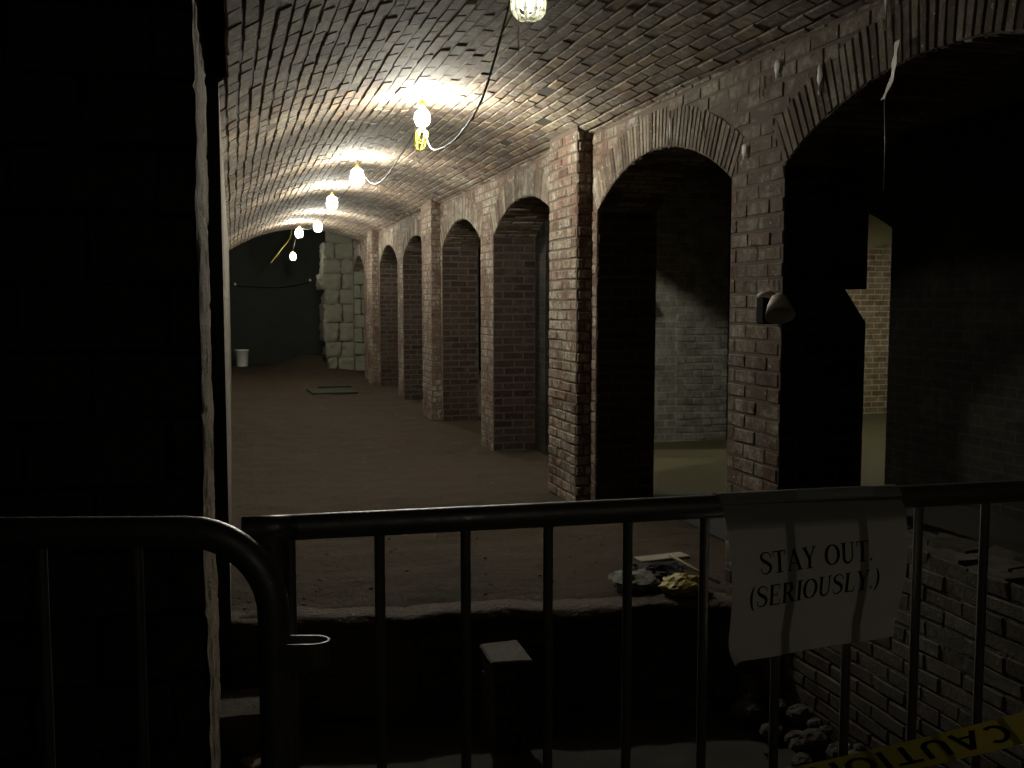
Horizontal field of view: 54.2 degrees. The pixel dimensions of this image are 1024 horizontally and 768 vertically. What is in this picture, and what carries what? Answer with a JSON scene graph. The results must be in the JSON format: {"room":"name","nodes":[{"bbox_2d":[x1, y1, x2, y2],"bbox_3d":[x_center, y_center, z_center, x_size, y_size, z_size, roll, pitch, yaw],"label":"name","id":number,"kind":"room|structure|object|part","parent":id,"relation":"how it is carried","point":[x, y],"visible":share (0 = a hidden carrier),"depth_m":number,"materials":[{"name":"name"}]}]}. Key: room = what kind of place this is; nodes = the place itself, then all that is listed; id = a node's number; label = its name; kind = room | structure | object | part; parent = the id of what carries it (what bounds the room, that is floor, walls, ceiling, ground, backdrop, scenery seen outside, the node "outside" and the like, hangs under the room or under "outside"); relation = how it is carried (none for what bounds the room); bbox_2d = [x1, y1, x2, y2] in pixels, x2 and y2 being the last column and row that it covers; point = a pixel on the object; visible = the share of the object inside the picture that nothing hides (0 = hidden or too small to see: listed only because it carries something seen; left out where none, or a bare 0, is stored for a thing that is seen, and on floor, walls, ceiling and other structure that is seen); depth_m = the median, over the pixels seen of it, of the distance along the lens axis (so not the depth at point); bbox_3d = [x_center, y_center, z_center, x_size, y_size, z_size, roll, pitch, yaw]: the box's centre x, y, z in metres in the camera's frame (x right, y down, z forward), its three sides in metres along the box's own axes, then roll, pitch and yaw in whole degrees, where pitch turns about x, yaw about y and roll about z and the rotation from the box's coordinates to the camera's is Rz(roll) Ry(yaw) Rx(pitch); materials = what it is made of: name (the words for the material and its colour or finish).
{"room":"underground passage","nodes":[
{"label":"underground passage","id":0,"kind":"room"},
{"bbox_2d":[0,0,232,767],"bbox_3d":[-3.466,-0.053,3.055,4.965,3.900,1.462,-1,5,-16],"label":"wall","id":1,"kind":"structure","parent":0,"point":[113,387],"depth_m":2.95,"materials":[{"name":"brick"}]},
{"bbox_2d":[216,0,232,679],"bbox_3d":[-3.894,-1.242,13.756,0.001,4.500,19.500,-1,5,-16],"label":"wall","id":2,"kind":"structure","parent":0,"point":[225,250],"depth_m":6.17,"materials":[{"name":"concrete"}]},
{"bbox_2d":[229,229,324,364],"bbox_3d":[-4.984,-2.386,23.305,4.200,4.200,0.042,-1,5,-16],"label":"wall","id":3,"kind":"structure","parent":0,"point":[276,324],"depth_m":23.20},
{"bbox_2d":[233,279,310,286],"bbox_3d":[-5.495,-2.326,22.961,1.750,0.192,0.061,-1,5,-16],"label":"wire","id":4,"kind":"object","parent":3,"relation":"attached to","point":[234,284],"visible":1,"depth_m":22.97,"materials":[{"name":"white plastic"}]},
{"bbox_2d":[231,592,751,722],"bbox_3d":[-0.101,1.320,4.774,2.614,0.539,0.215,-1,5,-7],"label":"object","id":5,"kind":"structure","parent":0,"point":[423,642],"depth_m":4.74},
{"bbox_2d":[229,701,827,767],"bbox_3d":[0.190,1.646,3.744,2.580,0.039,2.524,-1,5,-16],"label":"floor","id":6,"kind":"structure","parent":0,"point":[663,734],"depth_m":4.44,"materials":[{"name":"grey concrete"}]},
{"bbox_2d":[220,687,260,767],"bbox_3d":[-1.160,1.482,4.330,0.264,0.248,0.336,-1,5,-16],"label":"footing stone","id":7,"kind":"object","parent":6,"relation":"on","point":[239,709],"visible":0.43,"depth_m":4.19,"materials":[{"name":"grey stone"}]},
{"bbox_2d":[240,752,260,767],"bbox_3d":[-1.012,1.562,4.140,0.204,0.062,0.102,-5,7,-44],"label":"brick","id":8,"kind":"object","parent":6,"relation":"on","point":[253,761],"visible":0.25,"depth_m":4.08,"materials":[{"name":"brown brick"}]},
{"bbox_2d":[479,640,532,751],"bbox_3d":[-0.032,1.384,4.446,0.188,0.412,0.258,-1,5,-16],"label":"post","id":9,"kind":"object","parent":6,"relation":"on","point":[505,674],"visible":1,"depth_m":4.35,"materials":[{"name":"grey concrete"}]},
{"bbox_2d":[685,674,869,767],"bbox_3d":[1.250,1.527,4.035,0.392,0.243,1.800,-1,5,-16],"label":"rubble","id":10,"kind":"object","parent":6,"relation":"on","point":[815,739],"visible":0.8,"depth_m":4.40,"materials":[{"name":"grey stone"}]},
{"bbox_2d":[211,0,878,249],"bbox_3d":[-1.214,-2.114,8.497,3.016,0.966,22.502,-1,5,-16],"label":"ceiling","id":11,"kind":"structure","parent":0,"point":[308,89],"depth_m":5.78,"materials":[{"name":"brick"}]},
{"bbox_2d":[293,0,509,248],"bbox_3d":[-2.185,-2.139,12.249,0.202,0.451,17.160,-1,5,-15],"label":"power cable","id":12,"kind":"object","parent":11,"relation":"hanging from","point":[508,8],"visible":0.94,"depth_m":5.34,"materials":[{"name":"white rubber"}]},
{"bbox_2d":[271,229,295,262],"bbox_3d":[-4.652,-3.200,20.280,0.545,1.500,0.371,-1,5,-16],"label":"lamp","id":13,"kind":"object","parent":12,"relation":"hanging from","point":[292,253],"depth_m":20.45,"materials":[{"name":"yellow plastic"}]},
{"bbox_3d":[-4.680,-2.845,20.290,0.044,0.790,0.553,4,6,40],"label":"cord","id":14,"kind":"part","parent":13,"relation":"part of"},
{"bbox_2d":[295,221,302,237],"bbox_3d":[-3.683,-2.677,17.301,0.139,0.301,0.136,-1,5,-16],"label":"lamp","id":15,"kind":"object","parent":12,"relation":"hanging from","point":[298,232],"visible":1,"depth_m":17.28,"materials":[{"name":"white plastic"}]},
{"bbox_2d":[313,212,321,231],"bbox_3d":[-3.010,-2.522,15.492,0.139,0.330,0.136,-1,5,-16],"label":"lamp","id":16,"kind":"object","parent":12,"relation":"hanging from","point":[317,226],"visible":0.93,"depth_m":15.47,"materials":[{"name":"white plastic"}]},
{"bbox_3d":[-3.010,-2.453,15.497,0.106,0.126,0.103,-1,5,-16],"label":"bulb","id":17,"kind":"part","parent":16,"relation":"part of","materials":[{"name":"white glass"}]},
{"bbox_2d":[326,185,337,209],"bbox_3d":[-2.148,-2.233,11.934,0.139,0.303,0.136,-1,5,-16],"label":"lamp","id":18,"kind":"object","parent":12,"relation":"hanging from","point":[332,203],"visible":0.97,"depth_m":11.91,"materials":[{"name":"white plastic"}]},
{"bbox_3d":[-2.148,-2.178,11.938,0.106,0.126,0.103,-1,5,-16],"label":"bulb","id":19,"kind":"part","parent":18,"relation":"part of","materials":[{"name":"white glass"}]},
{"bbox_2d":[350,157,363,185],"bbox_3d":[-1.478,-2.039,9.543,0.139,0.293,0.136,-1,5,-16],"label":"lamp","id":20,"kind":"object","parent":12,"relation":"hanging from","point":[357,176],"visible":0.98,"depth_m":9.52,"materials":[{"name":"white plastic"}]},
{"bbox_3d":[-1.478,-1.990,9.547,0.106,0.126,0.103,-1,5,-16],"label":"bulb","id":21,"kind":"part","parent":20,"relation":"part of","materials":[{"name":"white glass"}]},
{"bbox_2d":[415,96,429,150],"bbox_3d":[-0.602,-1.761,6.718,0.106,0.390,0.103,-1,5,-16],"label":"lamp","id":22,"kind":"object","parent":12,"relation":"hanging from","point":[421,115],"visible":0.99,"depth_m":6.69,"materials":[{"name":"yellow plastic"}]},
{"bbox_2d":[419,100,424,107],"bbox_3d":[-0.602,-1.875,6.708,0.042,0.053,0.041,-1,5,-16],"label":"socket","id":23,"kind":"object","parent":22,"relation":"attached to","point":[421,104],"depth_m":6.69,"materials":[{"name":"yellow plastic"}]},
{"bbox_3d":[-0.602,-1.790,6.715,0.106,0.126,0.103,-1,5,-16],"label":"bulb","id":24,"kind":"part","parent":22,"relation":"part of","materials":[{"name":"white glass"}]},
{"bbox_2d":[510,0,546,22],"bbox_3d":[0.069,-1.589,3.992,0.144,0.272,0.147,-1,5,-16],"label":"lamp","id":25,"kind":"object","parent":12,"relation":"hanging from","point":[527,6],"visible":1,"depth_m":3.97,"materials":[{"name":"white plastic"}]},
{"bbox_2d":[500,6,518,53],"bbox_3d":[-0.008,-1.439,4.062,0.013,0.227,0.175,-2,5,-27],"label":"string","id":26,"kind":"object","parent":25,"relation":"hanging from","point":[518,6],"visible":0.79,"depth_m":4.03,"materials":[{"name":"black"}]},
{"bbox_3d":[0.067,-1.554,3.995,0.106,0.126,0.103,-1,5,-16],"label":"bulb","id":27,"kind":"part","parent":25,"relation":"part of","materials":[{"name":"white glass"}]},
{"bbox_2d":[231,355,1023,618],"bbox_3d":[1.372,0.221,13.478,10.140,0.327,23.100,-1,5,-16],"label":"floor","id":28,"kind":"structure","parent":0,"point":[681,468],"depth_m":7.65,"materials":[{"name":"soil"}]},
{"bbox_2d":[234,349,248,366],"bbox_3d":[-5.937,-0.564,21.991,0.318,0.386,0.310,-1,5,-16],"label":"bucket","id":29,"kind":"object","parent":28,"relation":"on","point":[241,355],"visible":0.87,"depth_m":21.89,"materials":[{"name":"white plastic"}]},
{"bbox_2d":[307,385,357,394],"bbox_3d":[-2.901,0.097,16.064,0.740,0.050,1.057,-1,5,-16],"label":"boards","id":30,"kind":"object","parent":28,"relation":"on","point":[344,389],"visible":1,"depth_m":15.92,"materials":[{"name":"grey wood"}]},
{"bbox_2d":[316,231,353,369],"bbox_3d":[-3.685,-2.050,21.070,0.864,3.900,1.144,-1,5,-16],"label":"stone wall","id":31,"kind":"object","parent":28,"relation":"on","point":[334,280],"visible":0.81,"depth_m":20.61,"materials":[{"name":"grey stone"}]},
{"bbox_2d":[238,377,687,609],"bbox_3d":[-2.149,0.451,12.135,2.360,0.055,14.985,-1,5,-16],"label":"grit","id":32,"kind":"object","parent":28,"relation":"on","point":[485,593],"visible":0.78,"depth_m":6.12,"materials":[{"name":"gravel"}]},
{"bbox_2d":[608,566,660,591],"bbox_3d":[0.614,0.981,5.068,0.243,0.106,0.286,-1,5,-16],"label":"plastic sack","id":33,"kind":"object","parent":28,"relation":"on","point":[642,579],"visible":0.65,"depth_m":5.00,"materials":[{"name":"white plastic"}]},
{"bbox_2d":[632,561,684,581],"bbox_3d":[0.734,0.973,5.198,0.348,0.100,0.239,-1,5,-16],"label":"jacket","id":34,"kind":"object","parent":28,"relation":"on","point":[660,570],"visible":0.53,"depth_m":5.16,"materials":[{"name":"fabric"}]},
{"bbox_2d":[633,552,689,563],"bbox_3d":[0.815,0.945,5.433,0.300,0.018,0.100,-2,5,-22],"label":"wooden board","id":35,"kind":"object","parent":28,"relation":"on","point":[665,557],"visible":0.92,"depth_m":5.41,"materials":[{"name":"brown wood"}]},
{"bbox_2d":[658,573,698,596],"bbox_3d":[0.847,0.993,4.968,0.264,0.099,0.219,-1,5,-16],"label":"bag","id":36,"kind":"object","parent":28,"relation":"on","point":[677,584],"visible":0.84,"depth_m":4.90,"materials":[{"name":"yellow plastic"}]},
{"bbox_2d":[669,554,720,583],"bbox_3d":[0.942,0.956,5.180,0.018,0.078,0.374,-3,6,-33],"label":"stick","id":37,"kind":"object","parent":28,"relation":"on","point":[670,555],"visible":0.81,"depth_m":5.20,"materials":[{"name":"brown wood"}]},
{"bbox_2d":[535,173,730,455],"bbox_3d":[1.286,-0.800,9.942,2.164,3.050,0.520,-1,5,-16],"label":"wall","id":38,"kind":"structure","parent":0,"point":[692,238],"depth_m":10.33,"materials":[{"name":"brick"}]},
{"bbox_2d":[352,0,1023,767],"bbox_3d":[-0.267,-0.593,11.076,0.852,3.650,26.700,-1,5,-16],"label":"wall","id":39,"kind":"structure","parent":0,"point":[796,126],"depth_m":4.83,"materials":[{"name":"brick"}]},
{"bbox_2d":[757,291,795,323],"bbox_3d":[1.171,-0.344,4.489,0.130,0.152,0.263,-1,5,-10],"label":"wall lamp","id":40,"kind":"object","parent":39,"relation":"attached to","point":[772,308],"visible":1,"depth_m":4.47,"materials":[{"name":"grey metal"}]},
{"bbox_2d":[881,40,899,190],"bbox_3d":[1.421,-1.005,3.768,0.013,0.540,0.130,0,5,-5],"label":"strap","id":41,"kind":"object","parent":39,"relation":"hanging from","point":[897,43],"visible":1,"depth_m":3.77,"materials":[{"name":"fabric"}]},
{"bbox_3d":[1.709,1.173,3.786,0.350,1.135,2.008,-1,5,-16],"label":"brick sill","id":42,"kind":"part","parent":39,"relation":"part of","materials":[{"name":"brick"}]},
{"bbox_2d":[478,101,1023,521],"bbox_3d":[1.652,-1.091,13.447,0.440,3.050,23.100,-1,5,-16],"label":"wall","id":43,"kind":"structure","parent":0,"point":[952,200],"depth_m":7.17,"materials":[{"name":"brick"}]},
{"bbox_2d":[688,62,1023,174],"bbox_3d":[2.807,-2.513,13.653,7.160,0.150,23.100,-1,5,-16],"label":"ceiling","id":44,"kind":"structure","parent":0,"point":[1006,87],"depth_m":6.47,"materials":[{"name":"paint"}]},
{"bbox_2d":[846,214,891,413],"bbox_3d":[4.433,-1.036,12.783,4.560,3.050,0.080,-1,5,-16],"label":"wall","id":45,"kind":"structure","parent":0,"point":[872,302],"depth_m":12.91,"materials":[{"name":"brick"}]},
{"bbox_3d":[-1.134,1.839,-0.399,7.520,0.700,4.750,-1,5,-16],"label":"floor","id":46,"kind":"structure","parent":0,"visible":0},
{"bbox_2d":[0,516,329,767],"bbox_3d":[-1.475,0.759,1.497,2.405,1.128,0.600,0,5,-1],"label":"barricade","id":47,"kind":"object","parent":46,"relation":"on","point":[280,653],"visible":1,"depth_m":1.47,"materials":[{"name":"metal"}]},
{"bbox_2d":[241,480,1023,767],"bbox_3d":[0.702,0.738,1.861,2.306,1.110,0.600,-1,5,-13],"label":"barricade","id":48,"kind":"object","parent":46,"relation":"on","point":[277,535],"visible":0.79,"depth_m":1.68,"materials":[{"name":"metal"}]},
{"bbox_3d":[0.702,0.666,1.855,2.306,0.966,0.041,-1,5,-13],"label":"frame","id":49,"kind":"part","parent":48,"relation":"part of","materials":[{"name":"metal"}]},
{"bbox_2d":[712,485,907,664],"bbox_3d":[0.528,0.331,1.766,0.352,0.291,0.070,-1,5,-13],"label":"paper sign","id":50,"kind":"object","parent":48,"relation":"attached to","point":[808,575],"visible":1,"depth_m":1.74,"materials":[{"name":"white paper"}]},
{"bbox_2d":[791,712,1023,767],"bbox_3d":[0.838,0.627,1.798,0.952,0.093,0.056,-1,5,-17],"label":"caution tape","id":51,"kind":"object","parent":48,"relation":"attached to","point":[1008,731],"visible":1,"depth_m":1.78,"materials":[{"name":"yellow plastic"}]}
]}

